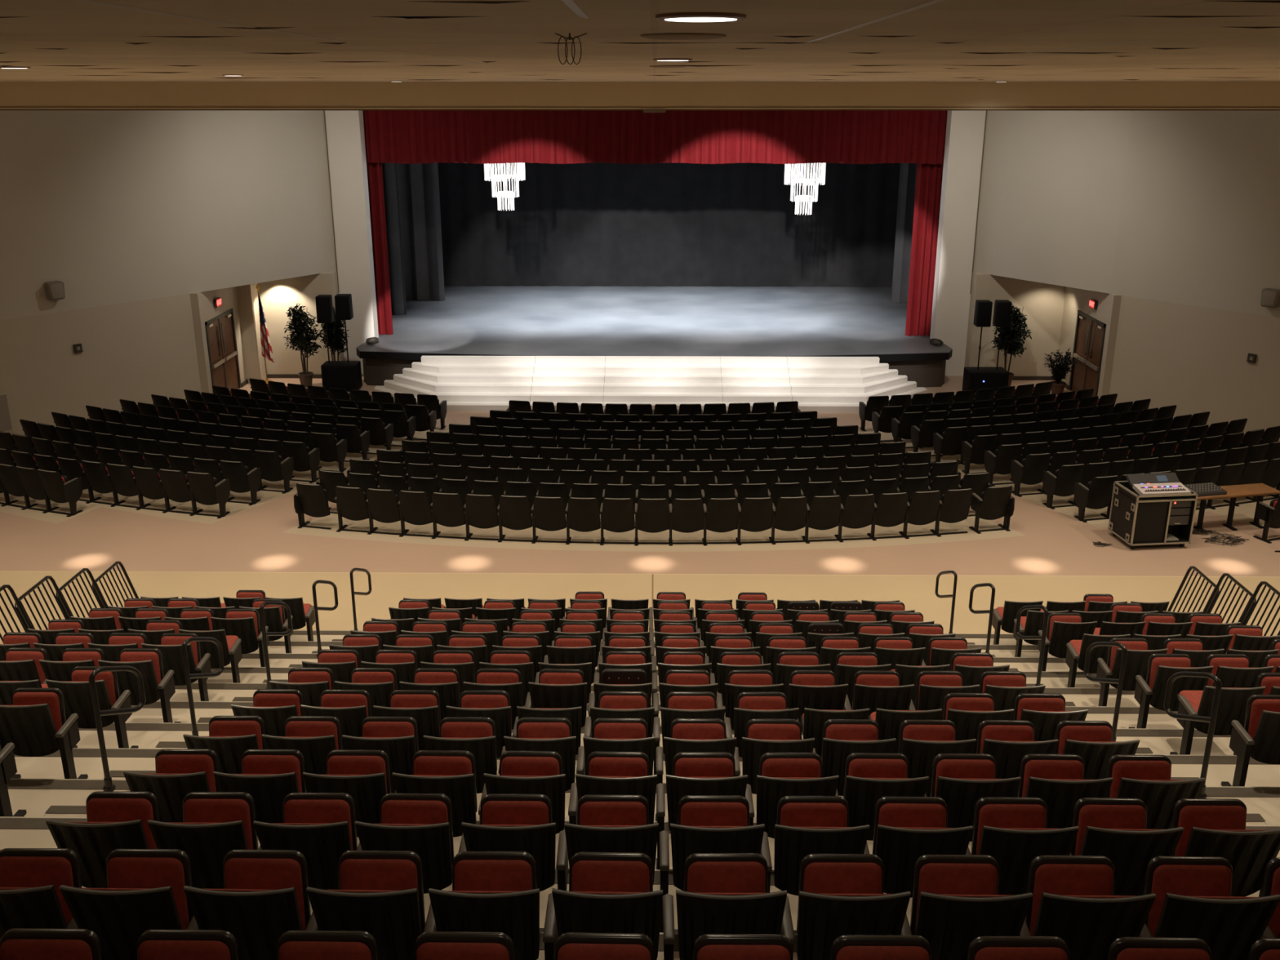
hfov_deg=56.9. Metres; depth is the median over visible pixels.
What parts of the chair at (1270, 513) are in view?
armrest, floor rail, seat, backrest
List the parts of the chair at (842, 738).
seat, backrest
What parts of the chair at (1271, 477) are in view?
backrest, floor rail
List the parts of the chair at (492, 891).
armrest, backrest, seat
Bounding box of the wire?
[555,33,586,64]
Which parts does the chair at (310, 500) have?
panel, backrest, floor rail, seat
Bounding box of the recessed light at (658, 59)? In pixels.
[653,57,692,61]
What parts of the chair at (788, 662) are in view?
seat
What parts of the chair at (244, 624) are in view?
backrest, seat, armrest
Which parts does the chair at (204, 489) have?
backrest, floor rail, armrest, panel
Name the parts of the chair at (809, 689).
seat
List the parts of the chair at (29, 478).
backrest, floor rail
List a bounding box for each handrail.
[88,665,145,791]
[181,636,224,736]
[259,600,292,688]
[311,579,337,657]
[349,568,371,631]
[934,570,957,634]
[968,582,995,653]
[1015,604,1048,685]
[1084,641,1127,741]
[1164,671,1222,798]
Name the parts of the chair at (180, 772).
backrest, seat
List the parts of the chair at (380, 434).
backrest, panel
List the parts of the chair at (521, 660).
seat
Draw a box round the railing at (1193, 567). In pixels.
[1167,565,1219,613]
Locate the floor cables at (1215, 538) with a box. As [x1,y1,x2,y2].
[1200,533,1248,546]
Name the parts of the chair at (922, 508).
floor rail, backrest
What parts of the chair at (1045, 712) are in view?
seat, backrest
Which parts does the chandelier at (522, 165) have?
suspension rod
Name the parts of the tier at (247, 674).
guard rail panel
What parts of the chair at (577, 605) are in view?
seat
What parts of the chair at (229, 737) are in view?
backrest, seat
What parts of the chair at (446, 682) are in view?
seat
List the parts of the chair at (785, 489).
backrest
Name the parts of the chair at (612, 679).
armrest, backrest, seat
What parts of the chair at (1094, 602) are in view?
seat, backrest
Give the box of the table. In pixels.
[1193,483,1279,533]
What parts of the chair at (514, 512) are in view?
backrest, floor rail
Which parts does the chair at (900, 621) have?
seat, backrest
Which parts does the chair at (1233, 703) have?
armrest, backrest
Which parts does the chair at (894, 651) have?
seat, backrest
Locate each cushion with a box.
[0,856,74,925]
[0,887,31,889]
[0,938,93,959]
[3,635,38,648]
[13,692,62,732]
[40,684,48,688]
[48,622,81,632]
[55,635,91,648]
[62,651,101,666]
[69,822,117,823]
[71,670,115,706]
[83,888,151,890]
[86,798,156,848]
[88,610,121,629]
[106,857,189,929]
[108,635,143,648]
[120,651,160,684]
[124,600,153,608]
[135,610,166,619]
[137,940,230,959]
[142,773,178,774]
[146,622,179,633]
[155,754,216,791]
[160,635,198,666]
[165,822,217,824]
[168,600,196,608]
[180,611,213,630]
[183,799,253,849]
[206,736,231,737]
[207,888,271,891]
[209,720,262,749]
[224,857,306,930]
[226,611,257,637]
[226,635,238,651]
[234,773,276,775]
[236,591,263,599]
[242,755,302,792]
[253,601,283,629]
[253,693,301,715]
[271,822,322,825]
[278,941,371,959]
[280,736,311,737]
[284,800,353,850]
[285,720,338,750]
[288,671,331,689]
[303,603,311,614]
[318,653,357,667]
[321,693,368,716]
[322,706,347,707]
[326,774,363,775]
[327,755,386,789]
[328,889,394,892]
[340,858,419,904]
[343,637,379,648]
[351,671,394,685]
[363,721,414,737]
[364,623,396,631]
[364,737,394,737]
[376,653,414,662]
[376,823,425,826]
[382,800,448,824]
[391,694,437,707]
[396,637,431,646]
[399,602,427,608]
[411,774,451,776]
[413,623,445,631]
[413,755,471,775]
[414,671,457,683]
[416,942,509,959]
[428,612,459,619]
[433,653,472,663]
[440,721,493,737]
[440,737,470,738]
[448,637,484,646]
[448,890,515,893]
[454,859,532,891]
[461,694,507,707]
[462,624,495,631]
[466,707,492,708]
[476,672,519,684]
[481,824,537,826]
[482,800,548,824]
[484,602,513,608]
[491,653,529,663]
[501,756,559,776]
[502,638,537,646]
[504,775,543,777]
[512,624,545,632]
[517,722,569,737]
[520,613,551,619]
[523,737,556,738]
[528,602,558,608]
[540,672,582,684]
[555,638,591,647]
[557,943,650,959]
[562,624,595,632]
[566,613,597,620]
[571,603,600,608]
[571,860,649,892]
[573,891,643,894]
[576,594,603,599]
[579,801,646,825]
[584,825,638,826]
[588,757,647,776]
[594,723,645,738]
[598,776,638,777]
[600,695,646,708]
[606,654,644,664]
[607,738,631,739]
[608,638,644,647]
[610,625,644,632]
[610,684,636,684]
[610,708,635,709]
[613,613,644,620]
[657,594,684,599]
[658,603,687,609]
[659,613,690,620]
[660,625,693,633]
[662,639,698,647]
[664,654,702,664]
[666,673,708,684]
[667,695,714,709]
[672,723,724,738]
[675,757,733,777]
[680,802,747,826]
[682,738,719,740]
[687,862,765,893]
[690,777,724,777]
[692,826,744,827]
[697,944,790,959]
[699,893,764,895]
[702,603,731,609]
[706,613,737,621]
[710,625,743,633]
[715,639,751,648]
[721,654,760,664]
[729,673,772,684]
[732,664,756,665]
[738,594,766,600]
[738,696,785,709]
[745,604,774,609]
[747,724,799,739]
[752,613,783,621]
[753,709,780,710]
[759,626,792,633]
[761,758,820,777]
[766,739,795,740]
[769,639,805,648]
[774,777,822,778]
[779,655,818,665]
[780,803,847,826]
[791,674,834,685]
[798,613,829,621]
[798,826,848,828]
[803,862,881,893]
[822,640,858,648]
[822,893,888,896]
[825,724,877,740]
[835,946,929,959]
[838,655,876,665]
[840,739,870,741]
[844,614,875,621]
[848,759,906,777]
[856,674,898,685]
[859,626,893,634]
[868,777,911,779]
[870,711,875,720]
[875,604,904,610]
[875,640,911,648]
[878,803,946,827]
[891,614,922,622]
[897,710,924,711]
[897,826,953,829]
[902,724,955,740]
[909,626,942,634]
[915,862,997,929]
[917,675,961,704]
[924,740,958,741]
[928,640,966,666]
[934,759,995,796]
[938,893,1013,897]
[945,697,993,719]
[953,656,992,671]
[962,778,999,779]
[974,946,1067,959]
[975,804,1045,854]
[980,724,1033,753]
[982,675,1025,693]
[995,606,1004,619]
[1001,827,1056,830]
[1011,741,1035,742]
[1017,697,1064,719]
[1020,616,1026,629]
[1022,760,1083,797]
[1029,863,1113,936]
[1042,711,1070,711]
[1048,615,1081,641]
[1048,778,1089,780]
[1057,725,1111,754]
[1066,895,1137,897]
[1069,640,1082,655]
[1075,804,1146,855]
[1084,595,1112,611]
[1085,741,1123,742]
[1093,627,1100,635]
[1107,828,1161,831]
[1109,640,1147,671]
[1109,760,1170,798]
[1111,605,1142,622]
[1116,947,1209,959]
[1142,615,1174,635]
[1142,779,1186,781]
[1147,864,1231,937]
[1149,657,1191,689]
[1166,641,1202,653]
[1174,805,1246,856]
[1179,690,1203,712]
[1189,616,1222,635]
[1191,896,1257,898]
[1207,657,1248,686]
[1213,829,1264,831]
[1226,627,1262,650]
[1248,698,1279,738]
[1258,949,1279,959]
[1261,676,1279,694]
[1266,657,1279,672]
[1267,866,1279,938]
[1274,642,1279,654]
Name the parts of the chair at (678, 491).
armrest, backrest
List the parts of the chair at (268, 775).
backrest, seat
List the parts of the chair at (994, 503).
armrest, floor rail, backrest, panel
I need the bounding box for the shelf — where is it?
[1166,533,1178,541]
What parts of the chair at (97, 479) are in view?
backrest, floor rail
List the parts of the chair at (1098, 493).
panel, armrest, floor rail, backrest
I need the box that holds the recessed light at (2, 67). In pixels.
[0,66,31,68]
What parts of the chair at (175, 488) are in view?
backrest, floor rail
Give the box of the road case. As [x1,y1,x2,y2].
[1107,480,1198,549]
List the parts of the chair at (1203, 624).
seat, backrest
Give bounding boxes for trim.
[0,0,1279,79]
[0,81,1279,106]
[0,106,1279,111]
[74,0,1157,66]
[323,110,339,293]
[355,347,952,361]
[969,110,986,293]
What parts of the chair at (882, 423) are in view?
panel, floor rail, backrest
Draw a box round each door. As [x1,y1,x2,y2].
[204,308,241,393]
[1068,310,1106,396]
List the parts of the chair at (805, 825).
armrest, seat, backrest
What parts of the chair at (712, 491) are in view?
armrest, backrest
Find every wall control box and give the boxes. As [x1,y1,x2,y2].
[73,343,82,353]
[1246,353,1257,363]
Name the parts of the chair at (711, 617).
armrest, seat, backrest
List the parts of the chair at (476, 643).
seat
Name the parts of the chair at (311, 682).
backrest, seat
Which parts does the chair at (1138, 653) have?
armrest, seat, backrest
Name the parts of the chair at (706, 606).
armrest, seat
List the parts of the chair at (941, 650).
seat, backrest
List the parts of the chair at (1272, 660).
seat, backrest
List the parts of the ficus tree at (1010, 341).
pot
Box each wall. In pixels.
[0,110,336,319]
[0,293,201,435]
[190,286,246,393]
[257,271,343,374]
[323,110,378,373]
[362,358,946,387]
[929,110,987,375]
[964,271,1066,376]
[973,110,1279,317]
[1057,286,1121,399]
[1109,295,1279,438]
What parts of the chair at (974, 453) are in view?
panel, backrest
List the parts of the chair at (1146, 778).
seat, backrest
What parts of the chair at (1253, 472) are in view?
floor rail, backrest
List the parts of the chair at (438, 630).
backrest, seat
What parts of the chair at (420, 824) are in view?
armrest, seat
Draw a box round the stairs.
[373,355,926,413]
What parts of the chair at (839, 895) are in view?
armrest, seat, backrest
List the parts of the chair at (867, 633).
seat, backrest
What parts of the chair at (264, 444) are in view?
backrest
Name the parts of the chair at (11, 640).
backrest, seat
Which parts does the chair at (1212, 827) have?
seat, backrest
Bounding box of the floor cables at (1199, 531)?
[1191,528,1217,534]
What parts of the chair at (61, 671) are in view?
backrest, seat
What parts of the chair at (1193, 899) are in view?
armrest, seat, backrest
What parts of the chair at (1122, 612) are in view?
seat, backrest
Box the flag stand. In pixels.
[256,284,274,383]
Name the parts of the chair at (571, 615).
seat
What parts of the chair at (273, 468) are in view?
backrest, floor rail, panel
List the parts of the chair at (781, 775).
armrest, seat, backrest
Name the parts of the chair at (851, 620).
seat, backrest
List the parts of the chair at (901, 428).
panel, backrest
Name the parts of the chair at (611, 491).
backrest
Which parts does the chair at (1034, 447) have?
backrest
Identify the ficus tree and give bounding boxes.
[283,302,321,386]
[320,306,349,360]
[991,304,1031,386]
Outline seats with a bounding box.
[19,377,1279,444]
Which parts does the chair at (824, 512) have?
floor rail, backrest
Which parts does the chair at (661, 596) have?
armrest, seat, backrest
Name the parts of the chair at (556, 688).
armrest, seat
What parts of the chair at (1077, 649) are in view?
armrest, backrest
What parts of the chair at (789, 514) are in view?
floor rail, backrest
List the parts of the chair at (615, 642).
armrest, backrest, seat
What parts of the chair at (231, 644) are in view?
backrest, armrest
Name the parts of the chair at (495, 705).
seat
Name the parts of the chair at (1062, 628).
armrest, seat, backrest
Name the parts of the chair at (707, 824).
armrest, seat, backrest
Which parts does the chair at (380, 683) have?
backrest, seat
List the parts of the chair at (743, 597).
seat, backrest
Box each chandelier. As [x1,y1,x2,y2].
[484,162,524,210]
[784,162,826,214]
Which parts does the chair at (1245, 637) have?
seat, backrest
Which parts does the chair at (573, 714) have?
armrest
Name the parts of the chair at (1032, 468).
panel, floor rail, backrest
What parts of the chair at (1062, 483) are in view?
panel, armrest, floor rail, backrest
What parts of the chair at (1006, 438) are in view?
backrest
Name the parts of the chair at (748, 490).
armrest, backrest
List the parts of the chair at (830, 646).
seat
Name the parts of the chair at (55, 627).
backrest, seat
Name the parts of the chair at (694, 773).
armrest, seat, backrest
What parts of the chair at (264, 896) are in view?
armrest, backrest, seat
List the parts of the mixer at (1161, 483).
meter panel, fader panel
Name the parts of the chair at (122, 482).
backrest, floor rail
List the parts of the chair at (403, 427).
backrest, panel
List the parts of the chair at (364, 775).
seat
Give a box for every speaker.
[43,280,65,300]
[315,294,333,363]
[334,293,353,363]
[973,299,992,369]
[992,299,1012,369]
[1260,288,1279,307]
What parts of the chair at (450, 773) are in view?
seat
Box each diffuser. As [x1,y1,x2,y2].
[657,60,688,61]
[664,17,737,22]
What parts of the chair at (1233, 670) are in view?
seat, backrest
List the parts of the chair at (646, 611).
backrest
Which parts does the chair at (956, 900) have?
armrest, seat, backrest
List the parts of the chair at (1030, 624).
armrest, backrest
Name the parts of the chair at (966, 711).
seat, backrest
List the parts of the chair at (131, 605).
backrest, seat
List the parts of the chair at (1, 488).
backrest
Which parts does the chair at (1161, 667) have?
armrest, seat, backrest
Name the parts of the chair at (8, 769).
armrest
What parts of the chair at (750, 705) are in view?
armrest, seat, backrest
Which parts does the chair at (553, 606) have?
seat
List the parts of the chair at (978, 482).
backrest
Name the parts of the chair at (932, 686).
armrest, seat, backrest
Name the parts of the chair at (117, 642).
backrest, seat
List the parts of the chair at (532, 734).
armrest, backrest, seat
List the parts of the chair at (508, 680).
seat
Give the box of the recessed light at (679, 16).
[655,12,746,22]
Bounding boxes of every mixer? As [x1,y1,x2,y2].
[1125,472,1191,497]
[1183,482,1226,497]
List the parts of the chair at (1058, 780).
seat, backrest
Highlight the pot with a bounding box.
[1050,380,1066,394]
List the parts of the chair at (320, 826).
backrest, seat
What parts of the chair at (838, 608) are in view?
seat, backrest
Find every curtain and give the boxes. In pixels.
[362,110,393,334]
[382,162,406,315]
[396,162,444,300]
[437,162,900,286]
[891,163,917,302]
[905,110,947,336]
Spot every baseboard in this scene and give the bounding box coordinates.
[240,373,321,387]
[1012,376,1069,389]
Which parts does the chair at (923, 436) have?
panel, backrest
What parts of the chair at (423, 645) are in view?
backrest, seat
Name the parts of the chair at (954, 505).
floor rail, backrest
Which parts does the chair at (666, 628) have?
armrest, seat, backrest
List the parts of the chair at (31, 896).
backrest, seat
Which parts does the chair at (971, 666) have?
seat, backrest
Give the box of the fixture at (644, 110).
[643,109,665,112]
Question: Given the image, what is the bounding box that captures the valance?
[364,110,946,164]
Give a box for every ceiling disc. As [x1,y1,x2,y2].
[640,32,725,39]
[648,65,685,67]
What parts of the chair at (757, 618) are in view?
seat, backrest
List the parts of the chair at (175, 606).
backrest, seat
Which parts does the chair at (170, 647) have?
backrest, seat, armrest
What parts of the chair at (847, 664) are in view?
seat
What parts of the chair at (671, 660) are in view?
armrest, seat, backrest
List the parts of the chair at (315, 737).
seat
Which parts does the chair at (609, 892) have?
armrest, backrest, seat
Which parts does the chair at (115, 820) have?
backrest, seat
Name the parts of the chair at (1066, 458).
backrest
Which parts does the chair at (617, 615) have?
armrest, backrest, seat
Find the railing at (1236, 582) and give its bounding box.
[1203,573,1256,625]
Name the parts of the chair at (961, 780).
seat, backrest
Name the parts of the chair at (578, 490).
backrest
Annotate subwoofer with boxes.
[320,360,362,391]
[962,366,1008,393]
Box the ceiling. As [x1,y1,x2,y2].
[0,0,1279,81]
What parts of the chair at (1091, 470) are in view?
backrest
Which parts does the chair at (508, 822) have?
armrest, backrest, seat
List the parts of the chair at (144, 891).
armrest, backrest, seat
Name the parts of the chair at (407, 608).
backrest, seat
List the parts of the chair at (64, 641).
backrest, seat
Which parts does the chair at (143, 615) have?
backrest, seat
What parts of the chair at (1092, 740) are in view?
seat, backrest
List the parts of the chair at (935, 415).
backrest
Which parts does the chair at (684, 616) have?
armrest, seat, backrest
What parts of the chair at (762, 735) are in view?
armrest, seat, backrest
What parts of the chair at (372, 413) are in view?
backrest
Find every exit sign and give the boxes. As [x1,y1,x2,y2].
[213,297,221,307]
[1088,298,1097,309]
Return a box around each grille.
[49,283,63,298]
[315,297,329,322]
[322,367,355,389]
[335,297,349,319]
[970,374,1007,393]
[977,302,991,325]
[996,302,1011,325]
[1262,290,1276,306]
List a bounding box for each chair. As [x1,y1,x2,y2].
[0,431,17,452]
[0,448,16,466]
[0,463,29,508]
[0,478,8,505]
[0,631,42,661]
[0,647,48,684]
[0,679,48,705]
[0,688,88,778]
[0,742,26,817]
[0,848,81,959]
[0,928,102,959]
[11,450,38,470]
[12,433,37,456]
[15,466,50,511]
[27,619,84,644]
[31,436,57,459]
[33,453,61,475]
[33,632,94,661]
[36,469,83,516]
[37,422,60,442]
[38,648,105,684]
[45,666,138,748]
[45,791,159,888]
[52,440,79,461]
[55,426,79,446]
[57,457,89,502]
[58,848,193,959]
[70,608,123,630]
[73,443,100,462]
[74,429,98,449]
[77,628,124,644]
[80,460,115,505]
[86,417,109,434]
[87,632,147,661]
[94,431,119,452]
[96,446,123,466]
[97,648,180,722]
[105,421,128,437]
[106,462,140,508]
[107,598,155,617]
[115,435,139,452]
[117,608,168,632]
[119,449,146,469]
[123,748,219,822]
[124,423,148,439]
[128,619,182,644]
[132,466,165,511]
[136,437,161,455]
[137,928,238,959]
[140,595,178,607]
[141,632,211,701]
[142,452,171,471]
[145,426,168,442]
[146,791,258,888]
[151,598,199,617]
[157,417,180,431]
[158,440,184,458]
[159,468,193,514]
[164,608,214,631]
[166,429,190,446]
[168,455,195,475]
[177,419,200,435]
[178,629,242,683]
[181,443,207,461]
[182,596,226,607]
[182,715,266,773]
[183,849,311,959]
[186,471,230,518]
[188,431,213,448]
[193,457,222,483]
[195,605,235,617]
[198,422,222,437]
[204,445,231,463]
[210,434,235,451]
[210,608,269,666]
[213,749,306,822]
[218,413,241,428]
[219,424,243,439]
[219,460,261,505]
[222,590,265,608]
[229,448,260,489]
[231,688,303,736]
[234,436,259,453]
[239,599,293,653]
[240,415,264,431]
[241,426,265,442]
[253,449,293,493]
[253,792,357,889]
[257,439,284,479]
[262,715,342,792]
[263,417,288,433]
[264,428,288,444]
[264,596,315,640]
[268,409,292,423]
[269,667,334,706]
[276,930,377,959]
[282,440,319,483]
[286,420,311,435]
[287,430,313,451]
[290,411,314,426]
[293,482,331,529]
[301,689,371,750]
[302,648,359,689]
[302,750,391,837]
[305,850,425,959]
[310,422,336,438]
[311,432,346,471]
[313,413,337,427]
[315,470,348,514]
[328,634,382,667]
[334,423,369,462]
[334,485,369,533]
[334,667,397,716]
[336,415,361,453]
[339,407,361,420]
[342,716,418,793]
[346,458,378,485]
[347,472,378,499]
[350,621,399,649]
[355,793,454,893]
[360,417,393,454]
[360,649,417,689]
[361,408,386,445]
[365,488,401,535]
[371,617,414,634]
[373,448,404,471]
[373,689,440,751]
[377,461,407,480]
[377,475,408,506]
[382,634,434,668]
[383,409,415,446]
[388,599,430,622]
[391,750,477,837]
[397,490,433,537]
[399,440,428,461]
[399,667,460,720]
[400,621,448,651]
[403,451,431,473]
[403,597,445,610]
[404,404,436,439]
[405,462,436,488]
[408,476,439,509]
[413,931,514,959]
[417,609,462,637]
[420,649,475,695]
[422,851,539,959]
[423,716,497,793]
[424,431,452,449]
[427,441,454,462]
[430,492,466,538]
[431,453,459,479]
[431,607,475,624]
[435,464,466,489]
[436,634,487,679]
[439,478,471,509]
[444,597,484,617]
[445,690,511,758]
[448,423,473,439]
[451,432,477,453]
[451,621,497,662]
[454,443,481,464]
[457,794,555,931]
[459,454,488,477]
[463,493,499,541]
[463,668,522,729]
[464,617,510,646]
[465,466,495,493]
[469,416,493,434]
[471,480,503,511]
[475,425,499,443]
[475,600,515,631]
[477,434,503,454]
[478,751,565,834]
[479,650,533,706]
[481,444,509,466]
[486,597,525,619]
[488,456,517,479]
[489,409,512,426]
[492,635,542,682]
[495,417,519,435]
[495,467,526,495]
[497,495,533,542]
[497,717,576,791]
[501,426,526,444]
[502,622,549,662]
[503,435,529,455]
[503,481,536,513]
[509,445,537,466]
[511,609,555,645]
[511,706,582,755]
[514,411,537,426]
[517,457,546,482]
[521,418,545,436]
[521,600,561,631]
[524,668,586,727]
[526,468,557,496]
[526,598,565,618]
[528,427,554,445]
[529,436,556,456]
[531,401,555,419]
[531,496,566,543]
[534,662,591,703]
[536,482,568,514]
[537,447,565,468]
[539,412,562,428]
[542,852,662,959]
[543,635,595,684]
[546,419,571,437]
[546,457,577,483]
[551,622,599,666]
[554,932,654,959]
[555,402,579,420]
[555,428,582,445]
[555,794,660,932]
[556,437,584,457]
[556,610,602,651]
[557,469,588,497]
[562,600,604,639]
[564,413,587,429]
[565,448,594,468]
[565,497,600,544]
[567,591,607,627]
[568,483,602,528]
[568,751,657,824]
[573,420,598,439]
[576,717,655,775]
[577,458,606,482]
[579,403,603,420]
[582,429,609,446]
[583,438,611,457]
[583,691,654,775]
[587,668,652,737]
[588,470,620,499]
[589,413,613,429]
[593,650,652,707]
[594,448,623,470]
[596,635,651,683]
[599,421,625,439]
[600,497,635,545]
[600,622,649,655]
[602,484,635,528]
[602,610,648,640]
[603,403,627,421]
[605,608,649,627]
[607,459,636,479]
[607,598,648,617]
[610,430,638,445]
[611,438,639,457]
[614,413,639,430]
[620,471,652,502]
[623,448,652,466]
[626,421,652,444]
[627,404,652,421]
[634,497,669,546]
[635,484,668,503]
[636,459,666,481]
[638,430,666,444]
[638,439,666,454]
[640,414,665,427]
[648,591,690,617]
[648,600,693,646]
[648,610,696,642]
[649,622,700,683]
[651,635,706,703]
[652,404,677,420]
[652,421,679,437]
[652,448,680,466]
[652,471,683,494]
[652,651,711,706]
[653,669,718,737]
[653,691,725,774]
[655,718,736,821]
[655,751,747,869]
[659,795,764,933]
[662,853,786,959]
[665,414,690,429]
[666,430,693,444]
[666,438,693,456]
[666,459,697,479]
[668,484,702,529]
[668,497,703,546]
[676,404,702,421]
[678,421,706,438]
[680,448,710,466]
[683,471,715,493]
[689,599,732,628]
[690,413,716,429]
[693,429,722,447]
[693,438,721,456]
[693,600,737,640]
[693,933,793,959]
[696,611,744,646]
[697,459,727,479]
[699,622,751,663]
[701,403,726,421]
[701,484,734,529]
[702,497,738,546]
[704,635,759,683]
[705,421,732,438]
[709,448,738,468]
[710,651,770,706]
[715,470,746,493]
[715,669,783,729]
[716,413,742,429]
[720,438,748,457]
[721,429,750,446]
[724,692,799,757]
[725,402,750,420]
[727,458,757,480]
[732,420,759,438]
[732,592,773,620]
[733,718,814,794]
[734,483,768,528]
[735,497,773,545]
[737,600,782,632]
[738,447,767,468]
[744,413,767,428]
[744,611,792,647]
[745,752,839,838]
[746,469,777,493]
[748,437,775,457]
[749,428,777,445]
[750,401,774,420]
[752,622,802,664]
[757,457,787,479]
[759,419,785,436]
[760,795,870,933]
[761,635,815,684]
[767,446,795,467]
[768,482,800,528]
[768,496,807,544]
[769,412,792,427]
[775,436,802,456]
[776,599,815,620]
[776,651,830,708]
[777,427,804,445]
[777,468,808,492]
[780,853,911,959]
[785,418,811,435]
[786,600,827,633]
[787,457,817,479]
[788,670,848,732]
[794,410,817,426]
[795,445,823,466]
[795,611,839,644]
[797,707,869,757]
[800,481,833,506]
[801,495,840,543]
[802,435,829,455]
[804,426,831,444]
[806,622,853,657]
[808,467,839,491]
[811,417,837,435]
[813,719,896,795]
[817,455,846,477]
[818,600,857,615]
[819,636,871,674]
[823,444,851,465]
[828,434,855,453]
[830,600,871,625]
[830,934,931,959]
[831,425,858,443]
[833,480,866,506]
[834,493,875,542]
[835,652,891,709]
[835,752,928,840]
[839,466,870,489]
[843,611,887,637]
[843,670,914,719]
[845,454,875,475]
[851,443,879,464]
[854,432,882,452]
[857,623,904,652]
[861,600,899,612]
[863,796,973,897]
[865,478,897,504]
[866,492,907,540]
[868,707,942,753]
[869,464,900,487]
[871,405,903,441]
[873,601,915,623]
[873,636,925,670]
[874,453,903,473]
[877,441,907,462]
[889,612,934,636]
[889,664,950,707]
[891,411,924,448]
[897,462,929,488]
[897,476,928,502]
[897,720,976,796]
[898,490,940,538]
[900,854,1032,959]
[902,451,933,472]
[906,623,955,666]
[908,671,979,719]
[911,418,944,456]
[918,410,947,448]
[921,636,982,671]
[924,753,1021,841]
[928,461,960,486]
[928,474,959,500]
[929,488,973,537]
[933,417,967,457]
[933,426,968,464]
[942,693,1013,753]
[946,408,970,421]
[950,652,1009,693]
[955,424,991,465]
[958,472,992,516]
[961,434,998,474]
[965,797,1079,894]
[966,416,990,429]
[967,936,1069,959]
[968,485,1014,533]
[976,720,1057,797]
[978,671,1045,719]
[984,444,1022,486]
[985,432,1022,474]
[989,414,1012,428]
[990,422,1014,437]
[991,600,1043,644]
[1009,441,1048,484]
[1010,453,1050,497]
[1011,413,1034,426]
[1013,421,1036,435]
[1013,609,1068,657]
[1013,693,1088,741]
[1017,754,1113,828]
[1019,855,1156,959]
[1020,431,1045,447]
[1035,419,1058,433]
[1036,451,1077,494]
[1037,613,1097,671]
[1040,600,1085,613]
[1042,463,1084,509]
[1044,429,1068,444]
[1046,440,1073,456]
[1053,720,1139,779]
[1057,417,1079,432]
[1065,633,1130,687]
[1066,426,1090,443]
[1067,462,1110,506]
[1069,797,1183,895]
[1071,437,1097,454]
[1071,610,1113,627]
[1074,475,1118,522]
[1075,448,1103,466]
[1078,415,1100,429]
[1082,594,1127,611]
[1088,424,1111,440]
[1093,621,1146,638]
[1095,435,1121,452]
[1096,637,1168,706]
[1100,473,1136,519]
[1101,446,1128,464]
[1106,754,1205,829]
[1107,459,1135,478]
[1107,937,1211,959]
[1109,603,1158,622]
[1110,422,1133,438]
[1119,432,1144,449]
[1125,444,1153,462]
[1128,653,1213,728]
[1130,419,1153,435]
[1130,600,1169,613]
[1132,457,1159,474]
[1133,634,1181,649]
[1138,856,1279,959]
[1141,613,1192,638]
[1142,430,1166,446]
[1148,471,1171,473]
[1149,638,1224,706]
[1150,440,1177,459]
[1155,454,1182,472]
[1161,610,1203,622]
[1163,427,1187,444]
[1169,685,1265,755]
[1171,798,1279,897]
[1172,468,1196,484]
[1173,438,1200,456]
[1178,452,1205,471]
[1184,424,1208,440]
[1185,634,1233,653]
[1187,613,1240,635]
[1192,465,1221,510]
[1196,435,1222,453]
[1201,448,1227,468]
[1205,462,1244,509]
[1205,653,1273,688]
[1218,431,1244,450]
[1221,694,1279,786]
[1222,446,1248,466]
[1222,459,1268,506]
[1225,625,1279,653]
[1226,648,1279,667]
[1233,672,1279,755]
[1239,428,1264,447]
[1244,443,1269,465]
[1244,457,1279,502]
[1248,938,1279,959]
[1253,497,1279,543]
[1260,857,1279,939]
[1262,653,1279,672]
[1263,441,1279,462]
[1268,484,1279,498]
[1271,638,1279,654]
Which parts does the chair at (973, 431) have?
backrest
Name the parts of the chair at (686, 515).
armrest, floor rail, backrest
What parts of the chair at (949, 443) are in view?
panel, backrest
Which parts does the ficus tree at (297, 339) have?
pot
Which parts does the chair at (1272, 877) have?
armrest, seat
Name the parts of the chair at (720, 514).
armrest, floor rail, backrest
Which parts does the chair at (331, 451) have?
backrest, panel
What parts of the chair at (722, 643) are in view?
armrest, seat, backrest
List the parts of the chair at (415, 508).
backrest, floor rail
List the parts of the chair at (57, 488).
backrest, floor rail, seat, armrest, panel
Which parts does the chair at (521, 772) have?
armrest, backrest, seat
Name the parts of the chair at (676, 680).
armrest, seat, backrest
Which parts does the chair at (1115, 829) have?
seat, backrest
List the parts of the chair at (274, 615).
backrest, seat, armrest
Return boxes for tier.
[0,816,1279,870]
[6,778,1279,825]
[13,747,1279,786]
[75,722,1233,755]
[81,868,1259,929]
[125,701,1195,728]
[157,682,1152,706]
[194,666,1114,688]
[224,653,1084,671]
[251,640,1054,657]
[275,630,1032,644]
[536,931,797,959]
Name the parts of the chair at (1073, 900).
armrest, seat, backrest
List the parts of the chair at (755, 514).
armrest, floor rail, backrest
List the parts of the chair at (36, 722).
backrest, seat, armrest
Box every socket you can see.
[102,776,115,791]
[191,730,199,736]
[266,679,271,688]
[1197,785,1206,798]
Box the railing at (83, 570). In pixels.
[55,568,108,619]
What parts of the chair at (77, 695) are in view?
backrest, seat, armrest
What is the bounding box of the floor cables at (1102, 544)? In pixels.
[1092,541,1111,546]
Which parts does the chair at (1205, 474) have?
backrest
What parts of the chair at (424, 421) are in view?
backrest, panel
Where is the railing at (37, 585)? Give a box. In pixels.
[14,575,72,632]
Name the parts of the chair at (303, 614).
backrest, armrest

